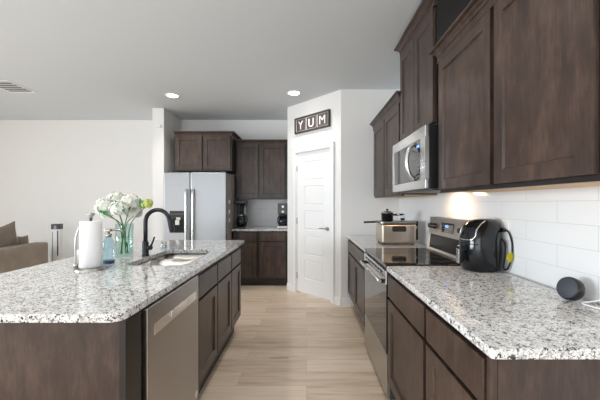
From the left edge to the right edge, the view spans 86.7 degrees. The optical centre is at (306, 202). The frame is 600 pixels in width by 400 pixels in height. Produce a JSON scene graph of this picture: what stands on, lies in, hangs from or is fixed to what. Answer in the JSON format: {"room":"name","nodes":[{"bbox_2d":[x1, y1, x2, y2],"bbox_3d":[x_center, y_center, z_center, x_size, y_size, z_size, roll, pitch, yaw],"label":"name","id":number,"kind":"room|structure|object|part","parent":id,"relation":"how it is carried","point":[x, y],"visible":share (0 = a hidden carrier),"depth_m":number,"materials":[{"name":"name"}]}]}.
{"room":"kitchen","nodes":[
{"label":"kitchen","id":0,"kind":"room"},
{"bbox_2d":[0,120,287,262],"bbox_3d":[-4.395,-0.070,5.606,8.410,2.760,0.108,0,0,0],"label":"wall","id":1,"kind":"structure","parent":0,"point":[52,171],"depth_m":5.56,"materials":[{"name":"white paint"}]},
{"bbox_2d":[173,131,240,174],"bbox_3d":[-1.571,-0.797,5.203,0.927,0.604,0.712,0,0,0],"label":"upper cabinet","id":2,"kind":"object","parent":1,"relation":"attached to","point":[195,151],"visible":0.94,"depth_m":4.90,"materials":[{"name":"brown wood"}]},
{"bbox_3d":[-1.812,-0.772,4.899,0.405,0.515,0.020,0,0,0],"label":"door","id":3,"kind":"part","parent":2,"relation":"part of","materials":[{"name":"brown wood"}]},
{"bbox_3d":[-1.593,-1.042,4.900,0.885,0.017,0.020,0,0,0],"label":"rail","id":4,"kind":"part","parent":2,"relation":"part of","materials":[{"name":"brown wood"}]},
{"bbox_3d":[-1.571,-1.075,5.203,0.927,0.048,0.712,0,0,0],"label":"crown molding","id":5,"kind":"part","parent":2,"relation":"part of","materials":[{"name":"brown wood"}]},
{"bbox_3d":[-1.380,-0.772,4.899,0.410,0.515,0.020,0,0,0],"label":"door","id":6,"kind":"part","parent":2,"relation":"part of","materials":[{"name":"brown wood"}]},
{"bbox_2d":[235,139,287,198],"bbox_3d":[-0.722,-0.544,5.340,0.863,0.958,0.437,0,0,0],"label":"upper cabinet","id":7,"kind":"object","parent":1,"relation":"attached to","point":[261,164],"visible":0.83,"depth_m":5.17,"materials":[{"name":"brown wood"}]},
{"bbox_3d":[-0.958,-0.520,5.174,0.340,0.870,0.020,0,0,0],"label":"door","id":8,"kind":"part","parent":7,"relation":"part of","materials":[{"name":"brown wood"}]},
{"bbox_3d":[-0.722,-1.000,5.340,0.863,0.048,0.437,0,0,0],"label":"crown molding","id":9,"kind":"part","parent":7,"relation":"part of","materials":[{"name":"brown wood"}]},
{"bbox_3d":[-0.722,-0.967,5.175,0.863,0.017,0.020,0,0,0],"label":"rail","id":10,"kind":"part","parent":7,"relation":"part of","materials":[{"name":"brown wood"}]},
{"bbox_3d":[-0.555,-0.520,5.174,0.405,0.870,0.020,0,0,0],"label":"door","id":11,"kind":"part","parent":7,"relation":"part of","materials":[{"name":"brown wood"}]},
{"bbox_2d":[152,108,181,239],"bbox_3d":[-2.272,-0.070,5.215,0.175,2.760,0.690,0,0,0],"label":"wall","id":12,"kind":"structure","parent":0,"point":[163,138],"depth_m":4.87,"materials":[{"name":"white paint"}]},
{"bbox_2d":[0,0,421,119],"bbox_3d":[-3.655,-1.500,1.030,9.890,0.100,9.260,0,0,0],"label":"ceiling","id":13,"kind":"structure","parent":0,"point":[82,59],"depth_m":3.06,"materials":[{"name":"white paint"}]},
{"bbox_2d":[0,80,36,92],"bbox_3d":[-3.700,-1.447,3.970,0.340,0.006,0.420,0,0,0],"label":"ceiling vent","id":14,"kind":"object","parent":13,"relation":"in","point":[6,85],"visible":1,"depth_m":4.01,"materials":[{"name":"white metal"}]},
{"bbox_2d":[164,93,179,97],"bbox_3d":[-1.810,-1.447,4.290,0.196,0.006,0.196,0,0,0],"label":"recessed light","id":15,"kind":"object","parent":13,"relation":"in","point":[170,95],"visible":1,"depth_m":4.28,"materials":[{"name":"white paint"}]},
{"bbox_2d":[287,90,300,95],"bbox_3d":[-0.165,-1.447,4.190,0.196,0.006,0.196,0,0,0],"label":"recessed light","id":16,"kind":"object","parent":13,"relation":"in","point":[292,92],"visible":1,"depth_m":4.20,"materials":[{"name":"white"}]},
{"bbox_2d":[198,285,389,399],"bbox_3d":[-3.655,1.360,1.030,9.890,0.100,9.260,0,0,0],"label":"floor","id":17,"kind":"structure","parent":0,"point":[284,344],"depth_m":2.73,"materials":[{"name":"brown wood"}]},
{"bbox_2d":[0,242,47,273],"bbox_3d":[-4.395,0.952,3.825,0.930,0.714,2.050,0,0,0],"label":"sofa","id":18,"kind":"object","parent":17,"relation":"on","point":[15,257],"visible":0.56,"depth_m":4.42,"materials":[{"name":"fabric"}]},
{"bbox_2d":[0,221,17,246],"bbox_3d":[-4.240,0.535,4.430,0.152,0.556,0.558,0,0,2],"label":"throw pillow","id":19,"kind":"object","parent":18,"relation":"on","point":[8,237],"visible":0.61,"depth_m":4.46,"materials":[{"name":"fabric"}]},
{"bbox_2d":[17,235,28,244],"bbox_3d":[-4.235,0.630,4.745,0.140,0.290,0.141,0,0,-41],"label":"throw pillow","id":20,"kind":"object","parent":18,"relation":"on","point":[24,239],"visible":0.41,"depth_m":4.71,"materials":[{"name":"fabric"}]},
{"bbox_2d":[51,224,62,261],"bbox_3d":[-4.110,0.827,5.240,0.173,0.964,0.192,0,0,-15],"label":"tower fan","id":21,"kind":"object","parent":17,"relation":"on","point":[56,229],"visible":0.57,"depth_m":5.19,"materials":[{"name":"white plastic"}]},
{"bbox_2d":[0,311,140,399],"bbox_3d":[-1.073,0.875,1.244,0.794,0.869,0.112,0,0,0],"label":"end panel","id":22,"kind":"object","parent":17,"relation":"on","point":[39,361],"visible":0.75,"depth_m":1.19,"materials":[{"name":"brown wood"}]},
{"bbox_2d":[140,275,197,399],"bbox_3d":[-0.962,0.876,1.646,0.612,0.867,0.628,0,0,0],"label":"dishwasher","id":23,"kind":"object","parent":17,"relation":"on","point":[169,324],"visible":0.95,"depth_m":1.58,"materials":[{"name":"grey metal"}]},
{"bbox_3d":[-0.660,0.544,1.647,0.007,0.028,0.190,0,0,0],"label":"pull handle","id":24,"kind":"part","parent":23,"relation":"part of","materials":[{"name":"silver metal"}]},
{"bbox_2d":[151,253,230,393],"bbox_3d":[-0.979,0.875,2.404,0.621,0.869,0.877,0,0,0],"label":"base cabinet","id":25,"kind":"object","parent":17,"relation":"on","point":[214,281],"visible":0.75,"depth_m":2.31,"materials":[{"name":"brown wood"}]},
{"bbox_2d":[0,240,243,322],"bbox_3d":[-1.225,0.423,2.333,1.090,0.031,2.335,0,0,0],"label":"countertop","id":26,"kind":"structure","parent":25,"relation":"on","point":[51,292],"depth_m":1.59,"materials":[{"name":"stone"}]},
{"bbox_2d":[73,213,106,272],"bbox_3d":[-1.325,0.234,1.950,0.177,0.346,0.172,0,0,0],"label":"paper towel holder","id":27,"kind":"object","parent":26,"relation":"on","point":[76,268],"visible":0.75,"depth_m":1.93,"materials":[{"name":"silver metal"}]},
{"bbox_3d":[-1.388,0.267,1.930,0.050,0.258,0.023,0,0,0],"label":"arm","id":28,"kind":"part","parent":27,"relation":"part of","materials":[{"name":"silver metal"}]},
{"bbox_2d":[79,221,101,268],"bbox_3d":[-1.322,0.251,1.950,0.118,0.280,0.118,0,0,0],"label":"paper towel","id":29,"kind":"object","parent":27,"relation":"on","point":[90,232],"visible":0.97,"depth_m":1.90,"materials":[{"name":"white paper"}]},
{"bbox_2d":[102,229,123,263],"bbox_3d":[-1.304,0.291,2.150,0.134,0.234,0.062,0,0,0],"label":"soap dispenser","id":30,"kind":"object","parent":26,"relation":"on","point":[107,261],"visible":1,"depth_m":2.13,"materials":[{"name":"blue"}]},
{"bbox_2d":[141,208,174,255],"bbox_3d":[-1.141,0.223,2.450,0.254,0.370,0.056,0,0,0],"label":"faucet","id":31,"kind":"object","parent":26,"relation":"on","point":[146,247],"visible":1,"depth_m":2.44,"materials":[{"name":"black metal"}]},
{"bbox_3d":[-1.189,0.309,2.438,0.067,0.102,0.033,0,0,14],"label":"handle","id":32,"kind":"part","parent":31,"relation":"part of","materials":[{"name":"black metal"}]},
{"bbox_2d":[135,253,207,265],"bbox_3d":[-1.002,0.549,2.422,0.423,0.217,0.713,0,0,0],"label":"sink","id":33,"kind":"object","parent":26,"relation":"in","point":[173,259],"visible":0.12,"depth_m":2.49,"materials":[{"name":"metal"}]},
{"bbox_3d":[-1.002,0.549,2.279,0.423,0.217,0.425,0,0,0],"label":"bowl","id":34,"kind":"part","parent":33,"relation":"part of","materials":[{"name":"metal"}]},
{"bbox_3d":[-1.002,0.549,2.644,0.423,0.217,0.270,0,0,0],"label":"bowl","id":35,"kind":"part","parent":33,"relation":"part of","materials":[{"name":"metal"}]},
{"bbox_3d":[-1.392,0.283,2.430,0.124,0.249,0.124,0,0,0],"label":"vase","id":36,"kind":"object","parent":26,"relation":"on","visible":0},
{"bbox_2d":[94,198,121,253],"bbox_3d":[-1.478,0.172,2.342,0.159,0.425,0.139,0,0,0],"label":"hydrangea","id":37,"kind":"object","parent":36,"relation":"in","point":[101,206],"visible":0.8,"depth_m":2.30,"materials":[{"name":"white plant"}]},
{"bbox_3d":[-1.446,0.221,2.375,0.117,0.325,0.008,0,0,-38],"label":"stem","id":38,"kind":"part","parent":37,"relation":"part of","materials":[{"name":"green plant"}]},
{"bbox_2d":[99,213,124,245],"bbox_3d":[-1.510,0.199,2.502,0.231,0.372,0.112,0,0,0],"label":"hydrangea","id":39,"kind":"object","parent":36,"relation":"in","point":[100,214],"visible":0.15,"depth_m":2.47,"materials":[{"name":"white plant"}]},
{"bbox_2d":[106,191,128,252],"bbox_3d":[-1.463,0.147,2.446,0.138,0.476,0.173,0,0,-42],"label":"hydrangea","id":40,"kind":"object","parent":36,"relation":"in","point":[112,196],"visible":0.59,"depth_m":2.42,"materials":[{"name":"white plant"}]},
{"bbox_2d":[108,200,128,251],"bbox_3d":[-1.351,0.182,2.324,0.130,0.405,0.205,0,0,0],"label":"hydrangea","id":41,"kind":"object","parent":36,"relation":"in","point":[119,208],"visible":1,"depth_m":2.26,"materials":[{"name":"white plant"}]},
{"bbox_3d":[-1.375,0.228,2.358,0.013,0.314,0.150,0,0,-23],"label":"stem","id":42,"kind":"part","parent":41,"relation":"part of","materials":[{"name":"green plant"}]},
{"bbox_2d":[120,193,138,246],"bbox_3d":[-1.329,0.155,2.368,0.162,0.459,0.135,0,0,0],"label":"hydrangea","id":43,"kind":"object","parent":36,"relation":"in","point":[130,199],"visible":0.87,"depth_m":2.34,"materials":[{"name":"white plant"}]},
{"bbox_3d":[-1.359,0.204,2.397,0.108,0.362,0.017,0,0,26],"label":"stem","id":44,"kind":"part","parent":43,"relation":"part of","materials":[{"name":"green plant"}]},
{"bbox_2d":[125,206,142,252],"bbox_3d":[-1.324,0.197,2.440,0.124,0.374,0.126,0,0,0],"label":"hydrangea","id":45,"kind":"object","parent":36,"relation":"in","point":[133,212],"visible":0.66,"depth_m":2.41,"materials":[{"name":"white plant"}]},
{"bbox_3d":[-1.354,0.240,2.436,0.066,0.289,0.016,0,0,-16],"label":"stem","id":46,"kind":"part","parent":45,"relation":"part of","materials":[{"name":"green plant"}]},
{"bbox_2d":[127,198,152,251],"bbox_3d":[-1.256,0.173,2.363,0.265,0.422,0.090,0,0,15],"label":"flower","id":47,"kind":"object","parent":36,"relation":"in","point":[148,203],"visible":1,"depth_m":2.32,"materials":[{"name":"yellow plant"}]},
{"bbox_3d":[-1.270,0.195,2.388,0.226,0.379,0.016,0,0,25],"label":"stem","id":48,"kind":"part","parent":47,"relation":"part of","materials":[{"name":"green plant"}]},
{"bbox_3d":[-0.678,0.529,2.180,0.020,0.138,0.406,0,0,0],"label":"drawer","id":49,"kind":"part","parent":25,"relation":"part of","materials":[{"name":"brown wood"}]},
{"bbox_3d":[-0.678,0.875,2.180,0.020,0.520,0.406,0,0,0],"label":"door","id":50,"kind":"part","parent":25,"relation":"part of","materials":[{"name":"brown wood"}]},
{"bbox_3d":[-0.678,0.875,2.617,0.020,0.520,0.428,0,0,0],"label":"door","id":51,"kind":"part","parent":25,"relation":"part of","materials":[{"name":"brown wood"}]},
{"bbox_3d":[-0.678,0.529,2.617,0.020,0.138,0.428,0,0,0],"label":"drawer","id":52,"kind":"part","parent":25,"relation":"part of","materials":[{"name":"brown wood"}]},
{"bbox_2d":[164,171,237,239],"bbox_3d":[-1.627,0.411,5.009,0.911,1.758,0.862,0,0,0],"label":"refrigerator","id":53,"kind":"object","parent":17,"relation":"on","point":[198,206],"visible":0.68,"depth_m":4.64,"materials":[{"name":"grey metal"}]},
{"bbox_3d":[-1.891,0.405,4.669,0.382,1.710,0.058,0,0,0],"label":"freezer door","id":54,"kind":"part","parent":53,"relation":"part of","materials":[{"name":"metal"}]},
{"bbox_3d":[-1.747,0.319,4.614,0.032,1.050,0.072,0,0,0],"label":"handle","id":55,"kind":"part","parent":53,"relation":"part of","materials":[{"name":"metal"}]},
{"bbox_3d":[-1.647,0.319,4.614,0.032,1.050,0.072,0,0,0],"label":"handle","id":56,"kind":"part","parent":53,"relation":"part of","materials":[{"name":"metal"}]},
{"bbox_3d":[-1.433,0.405,4.669,0.523,1.710,0.058,0,0,0],"label":"fridge door","id":57,"kind":"part","parent":53,"relation":"part of","materials":[{"name":"metal"}]},
{"bbox_2d":[224,247,240,347],"bbox_3d":[-0.979,0.875,3.043,0.621,0.869,0.399,0,0,0],"label":"base cabinet","id":58,"kind":"object","parent":17,"relation":"on","point":[235,271],"visible":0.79,"depth_m":3.04,"materials":[{"name":"brown wood"}]},
{"bbox_3d":[-0.678,0.529,3.042,0.020,0.138,0.380,0,0,0],"label":"drawer","id":59,"kind":"part","parent":58,"relation":"part of","materials":[{"name":"brown wood"}]},
{"bbox_3d":[-0.678,0.875,3.042,0.020,0.520,0.380,0,0,0],"label":"door","id":60,"kind":"part","parent":58,"relation":"part of","materials":[{"name":"brown wood"}]},
{"bbox_2d":[233,231,287,284],"bbox_3d":[-0.727,0.875,5.269,0.873,0.869,0.580,0,0,0],"label":"base cabinet","id":61,"kind":"object","parent":17,"relation":"on","point":[264,254],"visible":0.8,"depth_m":4.99,"materials":[{"name":"brown wood"}]},
{"bbox_3d":[-0.967,0.529,4.989,0.368,0.138,0.020,0,0,0],"label":"drawer","id":62,"kind":"part","parent":61,"relation":"part of","materials":[{"name":"brown wood"}]},
{"bbox_3d":[-0.967,0.895,4.989,0.368,0.560,0.020,0,0,0],"label":"door","id":63,"kind":"part","parent":61,"relation":"part of","materials":[{"name":"brown wood"}]},
{"bbox_2d":[232,226,287,230],"bbox_3d":[-0.729,0.423,5.258,0.878,0.031,0.586,0,0,0],"label":"countertop","id":64,"kind":"structure","parent":61,"relation":"on","point":[251,228],"depth_m":4.96,"materials":[{"name":"stone"}]},
{"bbox_2d":[234,201,247,228],"bbox_3d":[-1.052,0.185,5.160,0.211,0.445,0.200,0,0,0],"label":"coffee maker","id":65,"kind":"object","parent":64,"relation":"on","point":[241,221],"visible":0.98,"depth_m":5.12,"materials":[{"name":"black plastic"}]},
{"bbox_2d":[277,203,287,228],"bbox_3d":[-0.379,0.208,5.160,0.172,0.400,0.220,0,0,0],"label":"coffee maker","id":66,"kind":"object","parent":64,"relation":"on","point":[282,207],"visible":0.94,"depth_m":5.07,"materials":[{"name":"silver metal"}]},
{"bbox_3d":[-0.530,0.529,4.989,0.405,0.138,0.020,0,0,0],"label":"drawer","id":67,"kind":"part","parent":61,"relation":"part of","materials":[{"name":"brown wood"}]},
{"bbox_3d":[-0.530,0.895,4.989,0.405,0.560,0.020,0,0,0],"label":"door","id":68,"kind":"part","parent":61,"relation":"part of","materials":[{"name":"brown wood"}]},
{"bbox_2d":[348,239,366,326],"bbox_3d":[0.854,0.875,3.455,0.668,0.869,1.200,0,0,0],"label":"base cabinet","id":69,"kind":"object","parent":17,"relation":"on","point":[356,270],"visible":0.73,"depth_m":3.31,"materials":[{"name":"brown wood"}]},
{"bbox_3d":[0.530,0.868,3.730,0.020,0.505,0.550,0,0,0],"label":"door","id":70,"kind":"part","parent":69,"relation":"part of","materials":[{"name":"brown wood"}]},
{"bbox_3d":[0.530,0.529,3.438,0.020,0.138,1.135,0,0,0],"label":"drawer","id":71,"kind":"part","parent":69,"relation":"part of","materials":[{"name":"brown wood"}]},
{"bbox_3d":[0.530,0.868,3.155,0.020,0.505,0.570,0,0,0],"label":"door","id":72,"kind":"part","parent":69,"relation":"part of","materials":[{"name":"brown wood"}]},
{"bbox_2d":[347,235,433,251],"bbox_3d":[0.850,0.423,3.453,0.663,0.031,1.210,0,0,0],"label":"countertop","id":73,"kind":"structure","parent":69,"relation":"on","point":[362,241],"depth_m":3.13,"materials":[{"name":"stone"}]},
{"bbox_2d":[364,220,417,243],"bbox_3d":[0.860,0.295,3.242,0.561,0.226,0.288,0,0,0],"label":"fryer","id":74,"kind":"object","parent":73,"relation":"on","point":[395,231],"visible":1,"depth_m":3.11,"materials":[{"name":"metal"}]},
{"bbox_2d":[381,209,402,220],"bbox_3d":[0.867,0.120,3.240,0.216,0.122,0.126,0,0,0],"label":"saucepan","id":75,"kind":"object","parent":74,"relation":"on","point":[387,215],"visible":1,"depth_m":3.20,"materials":[{"name":"black metal"}]},
{"bbox_2d":[388,274,428,399],"bbox_3d":[0.854,0.875,1.728,0.668,0.869,0.653,0,0,0],"label":"base cabinet","id":76,"kind":"object","parent":17,"relation":"on","point":[407,342],"visible":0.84,"depth_m":1.69,"materials":[{"name":"brown wood"}]},
{"bbox_3d":[0.530,0.529,1.726,0.020,0.138,0.618,0,0,0],"label":"drawer","id":77,"kind":"part","parent":76,"relation":"part of","materials":[{"name":"brown wood"}]},
{"bbox_2d":[387,266,599,358],"bbox_3d":[0.850,0.423,1.476,0.663,0.031,1.173,0,0,0],"label":"countertop","id":78,"kind":"structure","parent":76,"relation":"on","point":[505,315],"depth_m":1.19,"materials":[{"name":"stone"}]},
{"bbox_2d":[456,218,513,271],"bbox_3d":[1.065,0.251,1.944,0.294,0.312,0.227,0,0,17],"label":"air fryer","id":79,"kind":"object","parent":78,"relation":"on","point":[479,249],"visible":1,"depth_m":1.86,"materials":[{"name":"black plastic"}]},
{"bbox_3d":[0.937,0.309,1.914,0.061,0.107,0.039,0,0,-14],"label":"handle","id":80,"kind":"part","parent":79,"relation":"part of","materials":[{"name":"black plastic"}]},
{"bbox_3d":[1.161,0.275,1.874,0.027,0.240,0.129,0,0,-21],"label":"power cord","id":81,"kind":"part","parent":79,"relation":"part of","materials":[{"name":"black rubber"}]},
{"bbox_2d":[556,277,584,300],"bbox_3d":[1.100,0.357,1.326,0.064,0.099,0.096,0,0,-10],"label":"smart speaker","id":82,"kind":"object","parent":78,"relation":"on","point":[568,288],"visible":1,"depth_m":1.31},
{"bbox_2d":[581,299,599,308],"bbox_3d":[1.139,0.371,1.161,0.073,0.072,0.255,0,0,0],"label":"power cable","id":83,"kind":"object","parent":78,"relation":"on","point":[599,299],"visible":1,"depth_m":1.26,"materials":[{"name":"white plastic"}]},
{"bbox_2d":[360,216,468,399],"bbox_3d":[0.825,0.700,2.455,0.707,1.160,0.774,0,0,0],"label":"range","id":84,"kind":"object","parent":17,"relation":"on","point":[443,235],"visible":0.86,"depth_m":2.38,"materials":[{"name":"grey metal"}]},
{"bbox_3d":[0.483,0.518,2.455,0.024,0.024,0.714,0,0,0],"label":"handle","id":85,"kind":"part","parent":84,"relation":"part of","materials":[{"name":"metal"}]},
{"bbox_3d":[0.531,0.758,2.455,0.025,0.447,0.774,0,0,0],"label":"oven door","id":86,"kind":"part","parent":84,"relation":"part of","materials":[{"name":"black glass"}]},
{"bbox_3d":[0.531,1.123,2.455,0.025,0.270,0.774,0,0,0],"label":"drawer","id":87,"kind":"part","parent":84,"relation":"part of","materials":[{"name":"metal"}]},
{"bbox_2d":[364,248,460,267],"bbox_3d":[0.792,0.412,2.455,0.551,0.023,0.774,0,0,0],"label":"cooktop","id":88,"kind":"object","parent":84,"relation":"in","point":[386,257],"depth_m":2.36,"materials":[{"name":"black glass"}]},
{"bbox_3d":[1.084,0.323,2.475,0.020,0.115,0.614,0,0,0],"label":"glass","id":89,"kind":"part","parent":84,"relation":"part of","materials":[{"name":"black glass"}]},
{"bbox_3d":[1.098,0.195,2.472,0.012,0.080,0.200,0,0,0],"label":"display panel","id":90,"kind":"part","parent":84,"relation":"part of","materials":[{"name":"black glass"}]},
{"bbox_2d":[426,307,486,399],"bbox_3d":[0.854,0.875,1.163,0.668,0.869,0.475,0,0,0],"label":"base cabinet","id":91,"kind":"object","parent":17,"relation":"on","point":[456,368],"visible":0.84,"depth_m":1.15,"materials":[{"name":"brown wood"}]},
{"bbox_3d":[0.530,0.880,1.161,0.020,0.530,0.449,0,0,0],"label":"door","id":92,"kind":"part","parent":91,"relation":"part of","materials":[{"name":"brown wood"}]},
{"bbox_2d":[487,356,599,399],"bbox_3d":[0.856,0.875,0.914,0.665,0.869,0.018,0,0,0],"label":"end panel","id":93,"kind":"object","parent":17,"relation":"on","point":[507,379],"visible":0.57,"depth_m":0.91,"materials":[{"name":"brown wood"}]},
{"bbox_2d":[288,90,340,297],"bbox_3d":[0.112,-0.070,4.479,0.100,2.760,1.060,0,0,-43],"label":"wall","id":94,"kind":"structure","parent":0,"point":[332,101],"depth_m":4.28,"materials":[{"name":"white paint"}]},
{"bbox_2d":[294,109,330,134],"bbox_3d":[0.070,-1.121,4.425,0.034,0.225,0.684,0,0,-43],"label":"wall sign","id":95,"kind":"object","parent":94,"relation":"attached to","point":[322,119],"visible":1,"depth_m":4.39,"materials":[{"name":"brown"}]},
{"bbox_2d":[297,148,329,299],"bbox_3d":[0.083,0.282,4.436,0.096,2.015,0.681,0,0,-43],"label":"door","id":96,"kind":"structure","parent":94,"relation":"in","point":[313,167],"depth_m":4.44,"materials":[{"name":"white paint"}]},
{"bbox_2d":[292,141,334,303],"bbox_3d":[0.112,0.256,4.455,0.114,2.108,0.810,0,0,-43],"label":"trim","id":97,"kind":"structure","parent":94,"relation":"attached to","point":[331,145],"depth_m":4.30,"materials":[{"name":"white paint"}]},
{"bbox_2d":[287,283,340,305],"bbox_3d":[0.071,1.260,4.440,0.015,0.100,1.060,0,0,-43],"label":"baseboard","id":98,"kind":"structure","parent":94,"relation":"attached to","point":[337,300],"depth_m":4.11,"materials":[{"name":"white paint"}]},
{"bbox_2d":[341,89,399,305],"bbox_3d":[0.865,-0.070,4.110,0.850,2.760,0.100,0,0,0],"label":"wall","id":99,"kind":"structure","parent":0,"point":[359,107],"depth_m":4.06,"materials":[{"name":"white paint"}]},
{"bbox_2d":[342,298,353,305],"bbox_3d":[0.525,1.260,4.053,0.150,0.100,0.014,0,0,0],"label":"baseboard","id":100,"kind":"structure","parent":99,"relation":"attached to","point":[345,301],"depth_m":4.05,"materials":[{"name":"white paint"}]},
{"bbox_2d":[399,186,599,304],"bbox_3d":[1.236,-0.070,0.230,0.108,2.760,7.660,0,0,0],"label":"wall","id":101,"kind":"structure","parent":0,"point":[555,233],"depth_m":1.61,"materials":[{"name":"tile"}]},
{"bbox_2d":[370,91,436,197],"bbox_3d":[0.994,-0.533,3.432,0.389,0.936,1.197,0,0,0],"label":"upper cabinet","id":102,"kind":"object","parent":101,"relation":"attached to","point":[386,124],"visible":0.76,"depth_m":3.34,"materials":[{"name":"brown wood"}]},
{"bbox_3d":[0.851,-0.496,3.723,0.020,0.822,0.515,0,0,0],"label":"door","id":103,"kind":"part","parent":102,"relation":"part of","materials":[{"name":"brown wood"}]},
{"bbox_3d":[0.994,-0.977,3.432,0.389,0.048,1.197,0,0,0],"label":"crown molding","id":104,"kind":"part","parent":102,"relation":"part of","materials":[{"name":"brown wood"}]},
{"bbox_3d":[0.852,-0.931,3.453,0.020,0.042,1.155,0,0,0],"label":"rail","id":105,"kind":"part","parent":102,"relation":"part of","materials":[{"name":"brown wood"}]},
{"bbox_3d":[0.851,-0.496,3.165,0.020,0.822,0.530,0,0,0],"label":"door","id":106,"kind":"part","parent":102,"relation":"part of","materials":[{"name":"brown wood"}]},
{"bbox_2d":[394,0,470,140],"bbox_3d":[0.994,-0.960,2.484,0.389,0.876,0.852,0,0,0],"label":"upper cabinet","id":107,"kind":"object","parent":101,"relation":"attached to","point":[432,19],"visible":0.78,"depth_m":2.33,"materials":[{"name":"brown wood"}]},
{"bbox_3d":[0.851,-0.923,2.675,0.020,0.763,0.362,0,0,0],"label":"door","id":108,"kind":"part","parent":107,"relation":"part of","materials":[{"name":"brown wood"}]},
{"bbox_3d":[0.994,-1.375,2.484,0.389,0.048,0.852,0,0,0],"label":"crown molding","id":109,"kind":"part","parent":107,"relation":"part of","materials":[{"name":"brown wood"}]},
{"bbox_3d":[0.852,-1.329,2.484,0.020,0.042,0.768,0,0,0],"label":"rail","id":110,"kind":"part","parent":107,"relation":"part of","materials":[{"name":"brown wood"}]},
{"bbox_2d":[393,125,449,192],"bbox_3d":[0.944,-0.299,2.473,0.472,0.428,0.790,0,0,0],"label":"microwave","id":111,"kind":"object","parent":107,"relation":"attached to","point":[415,157],"visible":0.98,"depth_m":2.24,"materials":[{"name":"silver metal"}]},
{"bbox_3d":[0.748,-0.299,2.295,0.084,0.279,0.031,0,0,-15],"label":"handle","id":112,"kind":"part","parent":111,"relation":"part of","materials":[{"name":"metal"}]},
{"bbox_3d":[0.788,-0.305,2.473,0.024,0.416,0.790,0,0,0],"label":"frame","id":113,"kind":"part","parent":111,"relation":"part of","materials":[{"name":"metal"}]},
{"bbox_3d":[0.851,-0.923,2.301,0.020,0.763,0.363,0,0,0],"label":"door","id":114,"kind":"part","parent":107,"relation":"part of","materials":[{"name":"brown wood"}]},
{"bbox_2d":[428,0,558,192],"bbox_3d":[0.994,-0.524,1.766,0.389,0.918,0.646,0,0,0],"label":"upper cabinet","id":115,"kind":"object","parent":101,"relation":"attached to","point":[464,53],"visible":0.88,"depth_m":1.67,"materials":[{"name":"brown wood"}]},
{"bbox_3d":[0.994,-0.960,1.766,0.389,0.048,0.646,0,0,0],"label":"crown molding","id":116,"kind":"part","parent":115,"relation":"part of","materials":[{"name":"brown wood"}]},
{"bbox_3d":[0.852,-0.914,1.745,0.020,0.042,0.604,0,0,0],"label":"rail","id":117,"kind":"part","parent":115,"relation":"part of","materials":[{"name":"brown wood"}]},
{"bbox_3d":[0.851,-0.487,1.743,0.020,0.805,0.568,0,0,0],"label":"door","id":118,"kind":"part","parent":115,"relation":"part of","materials":[{"name":"brown wood"}]},
{"bbox_2d":[501,220,509,239],"bbox_3d":[1.171,0.160,1.885,0.022,0.116,0.074,0,0,0],"label":"wall outlet","id":119,"kind":"object","parent":101,"relation":"attached to","point":[505,224],"visible":0.89,"depth_m":1.88,"materials":[{"name":"white plastic"}]},
{"bbox_2d":[492,0,599,188],"bbox_3d":[0.994,-0.524,1.158,0.389,0.918,0.566,0,0,0],"label":"upper cabinet","id":120,"kind":"object","parent":101,"relation":"attached to","point":[547,52],"visible":1,"depth_m":1.13,"materials":[{"name":"brown wood"}]}
]}

